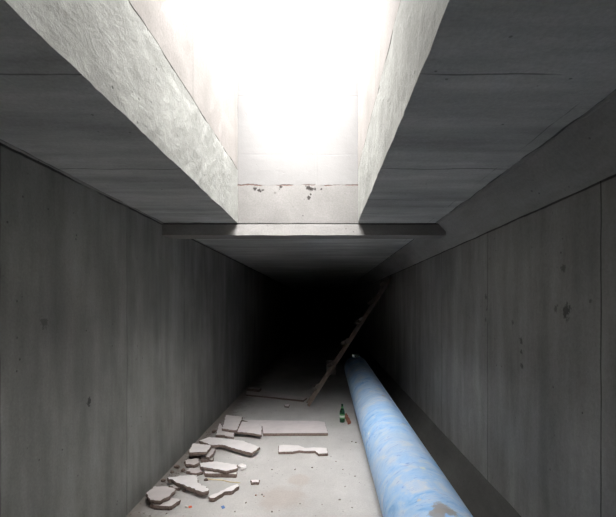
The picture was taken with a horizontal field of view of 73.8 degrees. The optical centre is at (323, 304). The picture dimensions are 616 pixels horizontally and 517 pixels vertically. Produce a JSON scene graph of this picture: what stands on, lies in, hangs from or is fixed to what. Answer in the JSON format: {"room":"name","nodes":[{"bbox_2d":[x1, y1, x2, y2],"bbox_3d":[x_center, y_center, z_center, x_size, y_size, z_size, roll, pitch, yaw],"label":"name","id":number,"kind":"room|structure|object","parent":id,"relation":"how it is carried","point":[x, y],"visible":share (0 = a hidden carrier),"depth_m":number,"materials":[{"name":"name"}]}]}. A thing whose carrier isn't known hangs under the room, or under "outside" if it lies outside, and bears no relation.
{"room":"underground passage","nodes":[
{"label":"underground passage","id":0,"kind":"room"},
{"bbox_2d":[0,142,299,516],"bbox_3d":[-1.625,0.420,9.000,0.256,2.365,34.003,0,0,0],"label":"wall","id":1,"kind":"structure","parent":0,"point":[122,341],"depth_m":2.81,"materials":[{"name":"concrete"}]},
{"bbox_2d":[0,140,162,223],"bbox_3d":[-1.498,-0.760,1.400,0.038,0.025,4.800,0,0,0],"label":"trim","id":2,"kind":"structure","parent":1,"relation":"attached to","point":[1,141],"depth_m":2.42,"materials":[{"name":"concrete"}]},
{"bbox_2d":[162,223,445,238],"bbox_3d":[-0.195,-0.703,3.905,2.653,0.117,0.216,0,0,0],"label":"beam","id":3,"kind":"structure","parent":1,"relation":"attached to","point":[169,230],"depth_m":3.80,"materials":[{"name":"concrete"}]},
{"bbox_2d":[130,0,237,169],"bbox_3d":[-0.900,-1.715,2.400,0.206,0.936,3.206,0,0,0],"label":"wall","id":4,"kind":"structure","parent":0,"point":[190,34],"depth_m":2.70,"materials":[{"name":"white paint"}]},
{"bbox_2d":[126,330,382,516],"bbox_3d":[-0.125,1.725,9.000,3.250,0.250,34.000,0,0,0],"label":"floor","id":5,"kind":"structure","parent":0,"point":[300,365],"depth_m":4.25,"materials":[{"name":"grey concrete"}]},
{"bbox_2d":[150,498,180,509],"bbox_3d":[-1.256,1.581,3.258,0.188,0.034,0.159,0,0,21],"label":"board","id":6,"kind":"object","parent":5,"relation":"on","point":[172,503],"visible":0.8,"depth_m":3.21,"materials":[{"name":"grey concrete"}]},
{"bbox_2d":[146,486,175,504],"bbox_3d":[-1.336,1.544,3.329,0.230,0.032,0.269,0,0,0],"label":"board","id":7,"kind":"object","parent":6,"relation":"on","point":[156,495],"visible":1,"depth_m":3.31,"materials":[{"name":"grey concrete"}]},
{"bbox_2d":[169,485,180,490],"bbox_3d":[-1.285,1.585,3.560,0.124,0.025,0.066,0,0,39],"label":"board","id":8,"kind":"object","parent":5,"relation":"on","point":[171,486],"visible":0.7,"depth_m":3.53,"materials":[{"name":"grey concrete"}]},
{"bbox_2d":[129,410,241,516],"bbox_3d":[-1.277,1.594,4.200,0.437,0.012,4.008,0,0,0],"label":"rubble","id":9,"kind":"object","parent":5,"relation":"on","point":[230,410],"visible":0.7,"depth_m":4.42,"materials":[{"name":"grey concrete"}]},
{"bbox_2d":[167,475,208,495],"bbox_3d":[-1.139,1.555,3.577,0.517,0.034,0.208,0,0,35],"label":"concrete slab","id":10,"kind":"object","parent":5,"relation":"on","point":[189,482],"visible":1,"depth_m":3.53,"materials":[{"name":"grey concrete"}]},
{"bbox_2d":[184,458,199,467],"bbox_3d":[-1.320,1.580,4.095,0.167,0.036,0.187,0,0,0],"label":"slab","id":11,"kind":"object","parent":5,"relation":"on","point":[189,463],"visible":0.97,"depth_m":4.07,"materials":[{"name":"grey concrete"}]},
{"bbox_2d":[186,468,202,475],"bbox_3d":[-1.220,1.583,3.888,0.167,0.030,0.140,0,0,0],"label":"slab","id":12,"kind":"object","parent":5,"relation":"on","point":[192,471],"visible":0.84,"depth_m":3.86,"materials":[{"name":"grey concrete"}]},
{"bbox_2d":[189,455,204,458],"bbox_3d":[-1.333,1.581,4.327,0.183,0.033,0.161,0,0,0],"label":"board","id":13,"kind":"object","parent":5,"relation":"on","point":[193,456],"visible":0.3,"depth_m":4.26,"materials":[{"name":"grey concrete"}]},
{"bbox_2d":[200,456,213,462],"bbox_3d":[-1.196,1.581,4.182,0.158,0.035,0.109,0,0,0],"label":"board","id":14,"kind":"object","parent":5,"relation":"on","point":[202,459],"visible":0.78,"depth_m":4.15,"materials":[{"name":"grey concrete"}]},
{"bbox_2d":[205,448,215,459],"bbox_3d":[-1.178,1.545,4.252,0.077,0.030,0.284,0,0,0],"label":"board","id":15,"kind":"object","parent":14,"relation":"on","point":[211,452],"visible":0.9,"depth_m":4.21,"materials":[{"name":"grey concrete"}]},
{"bbox_2d":[189,443,210,455],"bbox_3d":[-1.295,1.499,4.258,0.234,0.032,0.281,0,0,0],"label":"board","id":16,"kind":"object","parent":15,"relation":"on","point":[196,449],"visible":1,"depth_m":4.21,"materials":[{"name":"grey concrete"}]},
{"bbox_2d":[204,471,236,477],"bbox_3d":[-0.969,1.580,3.849,0.339,0.036,0.111,0,0,4],"label":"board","id":17,"kind":"object","parent":5,"relation":"on","point":[206,473],"visible":0.78,"depth_m":3.80,"materials":[{"name":"grey concrete"}]},
{"bbox_2d":[199,461,237,473],"bbox_3d":[-1.007,1.544,3.905,0.418,0.032,0.180,0,0,19],"label":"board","id":18,"kind":"object","parent":17,"relation":"on","point":[220,467],"visible":1,"depth_m":3.86,"materials":[{"name":"grey concrete"}]},
{"bbox_2d":[208,484,238,501],"bbox_3d":[-0.829,1.581,3.444,0.085,0.034,0.316,0,0,36],"label":"concrete slab","id":19,"kind":"object","parent":5,"relation":"on","point":[230,490],"visible":1,"depth_m":3.44,"materials":[{"name":"grey concrete"}]},
{"bbox_2d":[207,478,239,482],"bbox_3d":[-0.914,1.594,3.719,0.336,0.010,0.022,0,0,16],"label":"stalk","id":20,"kind":"object","parent":5,"relation":"on","point":[207,478],"visible":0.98,"depth_m":3.72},
{"bbox_2d":[215,423,234,438],"bbox_3d":[-1.205,1.545,5.034,0.226,0.030,0.617,0,0,-11],"label":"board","id":21,"kind":"object","parent":5,"relation":"on","point":[229,435],"visible":0.75,"depth_m":4.87,"materials":[{"name":"grey concrete"}]},
{"bbox_2d":[222,415,242,432],"bbox_3d":[-1.166,1.510,5.238,0.241,0.030,0.740,0,0,-10],"label":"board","id":22,"kind":"object","parent":21,"relation":"on","point":[231,423],"visible":1,"depth_m":5.17,"materials":[{"name":"grey concrete"}]},
{"bbox_2d":[238,464,246,469],"bbox_3d":[-0.793,1.571,3.990,0.092,0.059,0.084,0,0,0],"label":"chunk","id":23,"kind":"object","parent":5,"relation":"on","point":[240,466],"visible":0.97,"depth_m":3.96,"materials":[{"name":"grey concrete"}]},
{"bbox_2d":[250,480,259,484],"bbox_3d":[-0.619,1.585,3.664,0.089,0.025,0.070,0,0,0],"label":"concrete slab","id":24,"kind":"object","parent":5,"relation":"on","point":[253,482],"visible":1,"depth_m":3.65,"materials":[{"name":"grey concrete"}]},
{"bbox_2d":[246,390,306,401],"bbox_3d":[-0.835,1.583,7.207,1.280,0.030,0.442,0,0,23],"label":"panel","id":25,"kind":"object","parent":5,"relation":"on","point":[263,393],"visible":0.96,"depth_m":7.10,"materials":[{"name":"grey concrete"}]},
{"bbox_2d":[247,387,261,391],"bbox_3d":[-1.257,1.541,7.469,0.280,0.050,0.143,0,0,27],"label":"block","id":26,"kind":"object","parent":25,"relation":"on","point":[253,389],"visible":1,"depth_m":7.43,"materials":[{"name":"grey concrete"}]},
{"bbox_2d":[243,420,327,435],"bbox_3d":[-0.542,1.581,5.293,1.188,0.035,0.609,0,0,0],"label":"board","id":27,"kind":"object","parent":5,"relation":"on","point":[269,427],"visible":0.91,"depth_m":5.19,"materials":[{"name":"grey concrete"}]},
{"bbox_2d":[236,421,261,436],"bbox_3d":[-0.914,1.545,5.113,0.358,0.030,0.565,0,0,0],"label":"slab","id":28,"kind":"object","parent":27,"relation":"on","point":[245,428],"visible":0.85,"depth_m":5.04,"materials":[{"name":"grey concrete"}]},
{"bbox_2d":[278,445,327,455],"bbox_3d":[-0.233,1.584,4.466,0.585,0.028,0.231,0,0,8],"label":"slab","id":29,"kind":"object","parent":5,"relation":"on","point":[282,449],"visible":1,"depth_m":4.42,"materials":[{"name":"grey concrete"}]},
{"bbox_2d":[326,360,335,374],"bbox_3d":[0.161,1.434,9.440,0.227,0.336,0.168,0,0,0],"label":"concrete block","id":30,"kind":"object","parent":5,"relation":"on","point":[327,361],"visible":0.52,"depth_m":9.36,"materials":[{"name":"grey concrete"}]},
{"bbox_2d":[340,404,344,422],"bbox_3d":[0.248,1.475,5.597,0.072,0.248,0.072,0,0,0],"label":"beer bottle","id":31,"kind":"object","parent":5,"relation":"on","point":[342,412],"visible":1,"depth_m":5.57,"materials":[{"name":"green glass"}]},
{"bbox_2d":[345,413,350,423],"bbox_3d":[0.325,1.584,5.716,0.059,0.030,0.483,0,0,-4],"label":"shard","id":32,"kind":"object","parent":5,"relation":"on","point":[347,418],"visible":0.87,"depth_m":5.63},
{"bbox_2d":[306,277,391,406],"bbox_3d":[0.451,0.542,7.025,1.888,2.105,0.259,0,0,-35],"label":"wooden ladder","id":33,"kind":"object","parent":5,"relation":"on","point":[345,343],"visible":1,"depth_m":6.94,"materials":[{"name":"brown wood"}]},
{"bbox_2d":[344,357,472,516],"bbox_3d":[0.635,1.343,2.375,0.511,0.511,12.750,0,0,0],"label":"pipe","id":34,"kind":"object","parent":5,"relation":"on","point":[408,482],"visible":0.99,"depth_m":3.05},
{"bbox_2d":[352,353,359,357],"bbox_3d":[0.653,1.038,8.445,0.143,0.100,0.207,0,0,14],"label":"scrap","id":35,"kind":"object","parent":34,"relation":"on","point":[354,355],"visible":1,"depth_m":8.38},
{"bbox_2d":[237,69,357,169],"bbox_3d":[-0.243,-1.715,3.900,1.118,0.935,0.206,0,0,0],"label":"wall","id":36,"kind":"structure","parent":0,"point":[288,119],"depth_m":3.80,"materials":[{"name":"white paint"}]},
{"bbox_2d":[0,0,615,292],"bbox_3d":[-0.125,-1.005,8.999,3.259,0.500,34.007,0,0,0],"label":"ceiling","id":37,"kind":"structure","parent":0,"point":[469,89],"depth_m":1.79,"materials":[{"name":"concrete"}]},
{"bbox_2d":[436,90,615,223],"bbox_3d":[1.046,-0.760,1.400,0.047,0.031,4.800,0,0,0],"label":"trim","id":38,"kind":"structure","parent":37,"relation":"attached to","point":[612,95],"depth_m":2.03,"materials":[{"name":"concrete"}]},
{"bbox_2d":[300,293,343,329],"bbox_3d":[-0.125,0.300,26.125,3.250,3.100,0.250,0,0,0],"label":"wall","id":39,"kind":"structure","parent":0,"point":[318,311],"depth_m":26.00,"materials":[{"name":"concrete"}]},
{"bbox_2d":[358,0,401,167],"bbox_3d":[0.415,-1.715,2.400,0.207,0.936,3.205,0,0,0],"label":"wall","id":40,"kind":"structure","parent":0,"point":[380,18],"depth_m":2.67,"materials":[{"name":"white paint"}]},
{"bbox_2d":[344,174,615,516],"bbox_3d":[1.375,0.420,9.000,0.255,2.365,34.004,0,0,0],"label":"wall","id":41,"kind":"structure","parent":0,"point":[504,337],"depth_m":2.56,"materials":[{"name":"concrete"}]},
{"bbox_2d":[342,327,520,516],"bbox_3d":[1.193,1.475,9.001,0.154,0.278,34.003,0,0,0],"label":"trim","id":42,"kind":"structure","parent":41,"relation":"attached to","point":[478,495],"depth_m":3.92,"materials":[{"name":"grey concrete"}]},
{"bbox_2d":[341,98,615,295],"bbox_3d":[1.158,-0.660,9.001,0.225,0.208,34.001,0,0,0],"label":"beam","id":43,"kind":"structure","parent":41,"relation":"attached to","point":[582,156],"depth_m":2.25,"materials":[{"name":"concrete"}]},
{"bbox_3d":[-1.279,1.582,4.702,0.215,0.033,0.162,0,0,0],"label":"board","id":44,"kind":"object","parent":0,"visible":0},
{"bbox_2d":[199,437,259,455],"bbox_3d":[-1.031,1.549,4.542,0.776,0.032,0.280,0,0,26],"label":"slab","id":45,"kind":"object","parent":44,"relation":"on","point":[239,446],"visible":0.94,"depth_m":4.51,"materials":[{"name":"grey concrete"}]}
]}

